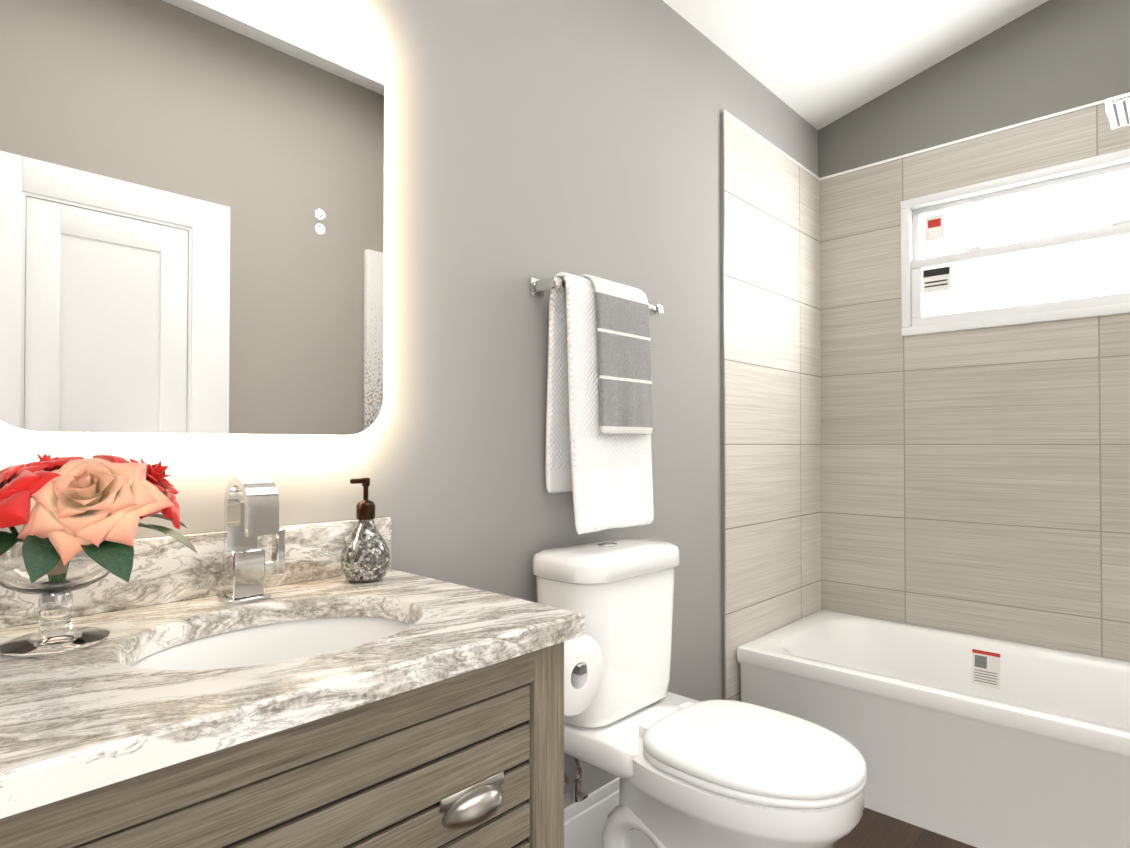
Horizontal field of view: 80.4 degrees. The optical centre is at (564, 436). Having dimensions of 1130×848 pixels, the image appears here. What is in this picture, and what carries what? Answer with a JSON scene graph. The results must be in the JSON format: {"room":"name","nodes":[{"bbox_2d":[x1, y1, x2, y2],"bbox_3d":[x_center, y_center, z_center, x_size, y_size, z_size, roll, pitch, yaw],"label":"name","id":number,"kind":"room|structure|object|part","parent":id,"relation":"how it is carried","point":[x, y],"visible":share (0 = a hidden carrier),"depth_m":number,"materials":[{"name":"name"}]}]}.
{"room":"bathroom","nodes":[
{"label":"bathroom","id":0,"kind":"room"},
{"bbox_2d":[0,0,817,807],"bbox_3d":[-0.128,-0.108,1.674,0.150,2.440,3.990,-1,-1,43],"label":"wall","id":1,"kind":"structure","parent":0,"point":[526,140],"depth_m":1.58,"materials":[{"name":"grey paint"}]},
{"bbox_2d":[0,0,384,435],"bbox_3d":[-0.562,-0.409,1.071,0.047,0.813,0.592,-1,-1,43],"label":"mirror","id":2,"kind":"object","parent":1,"relation":"attached to","point":[192,206],"visible":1,"depth_m":1.03,"materials":[{"name":"clear glass"}]},
{"bbox_2d":[0,516,390,628],"bbox_3d":[-0.636,0.204,1.002,0.020,0.100,0.850,-1,-1,43],"label":"backsplash","id":3,"kind":"structure","parent":1,"relation":"attached to","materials":[{"name":"stone"}]},
{"bbox_2d":[564,777,619,847],"bbox_3d":[0.098,1.026,1.780,0.016,0.175,1.274,-1,-1,43],"label":"baseboard","id":4,"kind":"structure","parent":1,"relation":"attached to","point":[585,821],"depth_m":1.72,"materials":[{"name":"white paint"}]},
{"bbox_2d":[530,272,662,533],"bbox_3d":[0.120,-0.085,1.732,0.131,0.632,0.459,-1,-1,43],"label":"towel rail","id":5,"kind":"object","parent":1,"relation":"attached to","point":[599,419],"visible":1,"depth_m":1.64,"materials":[{"name":"white fabric"}]},
{"bbox_2d":[580,274,652,434],"bbox_3d":[0.119,-0.202,1.729,0.129,0.401,0.222,-1,-1,43],"label":"towel","id":6,"kind":"object","parent":5,"relation":"hanging from","point":[618,314],"depth_m":1.67,"materials":[{"name":"grey fabric"}]},
{"bbox_2d":[720,112,725,699],"bbox_3d":[0.535,0.009,2.260,0.012,2.220,0.006,-1,-1,43],"label":"trim","id":7,"kind":"structure","parent":1,"relation":"attached to","point":[723,542],"depth_m":2.26,"materials":[{"name":"silver metal"}]},
{"bbox_2d":[721,110,820,180],"bbox_3d":[0.804,-1.100,2.560,0.013,0.010,0.780,-1,-1,43],"label":"trim","id":8,"kind":"structure","parent":1,"relation":"attached to","point":[725,112],"depth_m":2.51,"materials":[{"name":"white paint"}]},
{"bbox_2d":[724,114,821,701],"bbox_3d":[0.810,0.013,2.554,0.010,2.220,0.800,-1,-1,43],"label":"wall tile","id":9,"kind":"structure","parent":1,"relation":"attached to","point":[772,410],"depth_m":2.50,"materials":[{"name":"beige tile"}]},
{"bbox_2d":[663,0,1047,129],"bbox_3d":[0.655,-1.624,0.956,2.400,0.669,3.990,-1,-1,43],"label":"ceiling","id":10,"kind":"structure","parent":0,"point":[818,64],"depth_m":2.35,"materials":[{"name":"white paint"}]},
{"bbox_2d":[833,807,976,847],"bbox_3d":[0.655,1.153,0.923,2.400,0.100,3.990,-1,-1,43],"label":"floor","id":11,"kind":"structure","parent":0,"point":[873,829],"depth_m":1.86,"materials":[{"name":"wood"}]},
{"bbox_2d":[0,476,602,847],"bbox_3d":[-0.412,0.581,0.869,0.523,1.042,0.970,-1,-1,43],"label":"bathroom vanity","id":12,"kind":"object","parent":11,"relation":"on","point":[253,674],"visible":1,"depth_m":0.79,"materials":[{"name":"wood"},{"name":"marble"},{"name":"metal"}]},
{"bbox_2d":[0,569,584,818],"bbox_3d":[-0.453,0.268,0.829,0.523,0.032,0.850,-1,-1,43],"label":"countertop","id":13,"kind":"structure","parent":12,"relation":"on","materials":[{"name":"stone"}]},
{"bbox_2d":[0,454,197,655],"bbox_3d":[-0.614,0.136,0.810,0.265,0.230,0.298,-1,-1,43],"label":"flower vase","id":14,"kind":"object","parent":13,"relation":"on","point":[62,545],"visible":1,"depth_m":0.78,"materials":[{"name":"clear glass"}]},
{"bbox_2d":[0,530,110,594],"bbox_3d":[-0.621,0.154,0.817,0.153,0.072,0.153,-1,-1,43],"label":"bowl","id":15,"kind":"object","parent":14,"relation":"on","point":[16,546],"depth_m":0.76,"materials":[{"name":"clear glass"}]},
{"bbox_2d":[217,476,284,604],"bbox_3d":[-0.476,0.158,1.045,0.102,0.192,0.092,-1,-1,43],"label":"faucet","id":16,"kind":"object","parent":13,"relation":"on","point":[251,503],"depth_m":1.03,"materials":[{"name":"silver metal"}]},
{"bbox_2d":[130,617,411,669],"bbox_3d":[-0.373,0.359,0.889,0.313,0.151,0.396,-1,-1,43],"label":"sink","id":17,"kind":"object","parent":13,"relation":"in","point":[251,641],"depth_m":1.01,"materials":[{"name":"white ceramic"}]},
{"bbox_2d":[340,477,389,582],"bbox_3d":[-0.356,0.165,1.194,0.086,0.182,0.086,-1,-1,43],"label":"soap dispenser","id":18,"kind":"object","parent":13,"relation":"on","point":[365,555],"visible":1,"depth_m":1.17,"materials":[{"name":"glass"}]},
{"bbox_2d":[340,519,389,582],"bbox_3d":[-0.356,0.200,1.194,0.086,0.112,0.086,-1,-1,43],"label":"bottle","id":19,"kind":"object","parent":18,"relation":"attached to","point":[365,556],"depth_m":1.17,"materials":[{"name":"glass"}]},
{"bbox_2d":[533,538,866,847],"bbox_3d":[0.273,0.684,1.455,0.715,0.852,0.384,-1,-1,43],"label":"toilet","id":20,"kind":"object","parent":11,"relation":"on","point":[690,773],"visible":0.94,"depth_m":1.40,"materials":[{"name":"white ceramic"}]},
{"bbox_3d":[0.103,0.485,1.617,0.204,0.326,0.364,-1,-1,43],"label":"tank","id":21,"kind":"part","parent":20,"relation":"part of","materials":[{"name":"white ceramic"}]},
{"bbox_3d":[0.105,0.294,1.617,0.220,0.057,0.384,-1,-1,43],"label":"tank lid","id":22,"kind":"part","parent":20,"relation":"part of","materials":[{"name":"white ceramic"}]},
{"bbox_3d":[0.334,0.883,1.406,0.553,0.452,0.364,-1,-1,43],"label":"bowl","id":23,"kind":"part","parent":20,"relation":"part of","materials":[{"name":"white ceramic"}]},
{"bbox_3d":[0.388,0.647,1.359,0.415,0.014,0.362,-1,-1,43],"label":"seat","id":24,"kind":"part","parent":20,"relation":"part of","materials":[{"name":"white plastic"}]},
{"bbox_3d":[0.388,0.624,1.359,0.415,0.028,0.362,-1,-1,43],"label":"seat lid","id":25,"kind":"part","parent":20,"relation":"part of","materials":[{"name":"white plastic"}]},
{"bbox_2d":[737,610,1129,847],"bbox_3d":[1.381,0.918,2.049,1.494,0.397,0.732,-1,-1,43],"label":"bathtub","id":26,"kind":"object","parent":11,"relation":"on","point":[978,741],"visible":0.98,"depth_m":1.96,"materials":[{"name":"white ceramic"}]},
{"bbox_2d":[818,0,1129,177],"bbox_3d":[1.867,-0.387,2.232,2.000,3.011,0.150,-1,-1,43],"label":"wall","id":27,"kind":"structure","parent":0,"point":[1048,57],"depth_m":2.42,"materials":[{"name":"grey paint"}]},
{"bbox_2d":[821,100,1103,179],"bbox_3d":[1.632,-1.103,2.348,1.510,0.010,0.013,-1,-1,43],"label":"trim","id":28,"kind":"structure","parent":27,"relation":"attached to","point":[912,153],"depth_m":2.47,"materials":[{"name":"white paint"}]},
{"bbox_2d":[820,103,1129,660],"bbox_3d":[1.637,0.010,2.333,1.520,2.220,0.010,-1,-1,43],"label":"wall tile","id":29,"kind":"structure","parent":27,"relation":"attached to","point":[975,482],"depth_m":2.46,"materials":[{"name":"beige tile"}]},
{"bbox_2d":[901,149,1129,335],"bbox_3d":[1.679,-0.660,2.341,0.910,0.530,0.092,-1,-1,43],"label":"window","id":30,"kind":"structure","parent":27,"relation":"in","point":[1097,267],"depth_m":2.37,"materials":[{"name":"white plastic"}]},
{"bbox_2d":[925,214,943,241],"bbox_3d":[1.429,-0.805,2.586,0.065,0.095,0.004,-1,-1,43],"label":"window sticker","id":31,"kind":"object","parent":30,"relation":"attached to","point":[934,233],"visible":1,"depth_m":2.58,"materials":[{"name":"white paper"}]},
{"bbox_2d":[928,218,940,227],"bbox_3d":[1.427,-0.823,2.584,0.045,0.030,0.002,-1,-1,43],"label":"print","id":32,"kind":"object","parent":31,"relation":"attached to","point":[934,223],"visible":1,"depth_m":2.58,"materials":[{"name":"red"}]},
{"bbox_2d":[923,266,950,293],"bbox_3d":[1.417,-0.596,2.551,0.095,0.092,0.004,-1,-1,43],"label":"window sticker","id":33,"kind":"object","parent":30,"relation":"attached to","point":[947,287],"visible":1,"depth_m":2.55,"materials":[{"name":"white paper"}]},
{"bbox_2d":[923,267,948,277],"bbox_3d":[1.416,-0.625,2.549,0.089,0.026,0.002,-1,-1,43],"label":"print","id":34,"kind":"object","parent":33,"relation":"attached to","point":[936,272],"depth_m":2.55,"materials":[{"name":"grey"}]},
{"bbox_2d":[925,279,946,287],"bbox_3d":[1.415,-0.582,2.549,0.078,0.020,0.002,-1,-1,43],"label":"print","id":35,"kind":"object","parent":33,"relation":"attached to","point":[945,279],"depth_m":2.55,"materials":[{"name":"grey"}]},
{"bbox_2d":[966,246,981,250],"bbox_3d":[1.511,-0.691,2.469,0.050,0.012,0.024,-1,-1,43],"label":"lock","id":36,"kind":"object","parent":30,"relation":"attached to","point":[977,247],"depth_m":2.46,"materials":[{"name":"white plastic"}]},
{"bbox_3d":[1.665,-0.557,2.325,0.844,0.260,0.032,-1,-1,43],"label":"window sash","id":37,"kind":"part","parent":30,"relation":"part of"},
{"bbox_3d":[1.687,-0.774,2.351,0.846,0.238,0.030,-1,-1,43],"label":"window sash","id":38,"kind":"part","parent":30,"relation":"part of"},
{"bbox_2d":[1112,219,1129,225],"bbox_3d":[1.817,-0.695,2.182,0.050,0.012,0.024,-1,-1,43],"label":"lock","id":39,"kind":"object","parent":30,"relation":"attached to","point":[1113,224],"depth_m":2.17,"materials":[{"name":"white plastic"}]},
{"bbox_3d":[2.113,-0.397,1.383,0.480,3.011,0.750,-1,-1,43],"label":"wall","id":40,"kind":"structure","parent":0,"visible":0},
{"bbox_3d":[1.931,0.001,1.543,0.010,2.220,0.740,-1,-1,43],"label":"wall tile","id":41,"kind":"structure","parent":40,"relation":"attached to","visible":0},
{"bbox_2d":[1104,92,1129,128],"bbox_3d":[1.665,-0.942,1.653,0.507,0.142,0.200,-1,-1,43],"label":"shower","id":42,"kind":"object","parent":41,"relation":"attached to","point":[1117,108],"visible":1,"depth_m":1.79,"materials":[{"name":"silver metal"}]}
]}

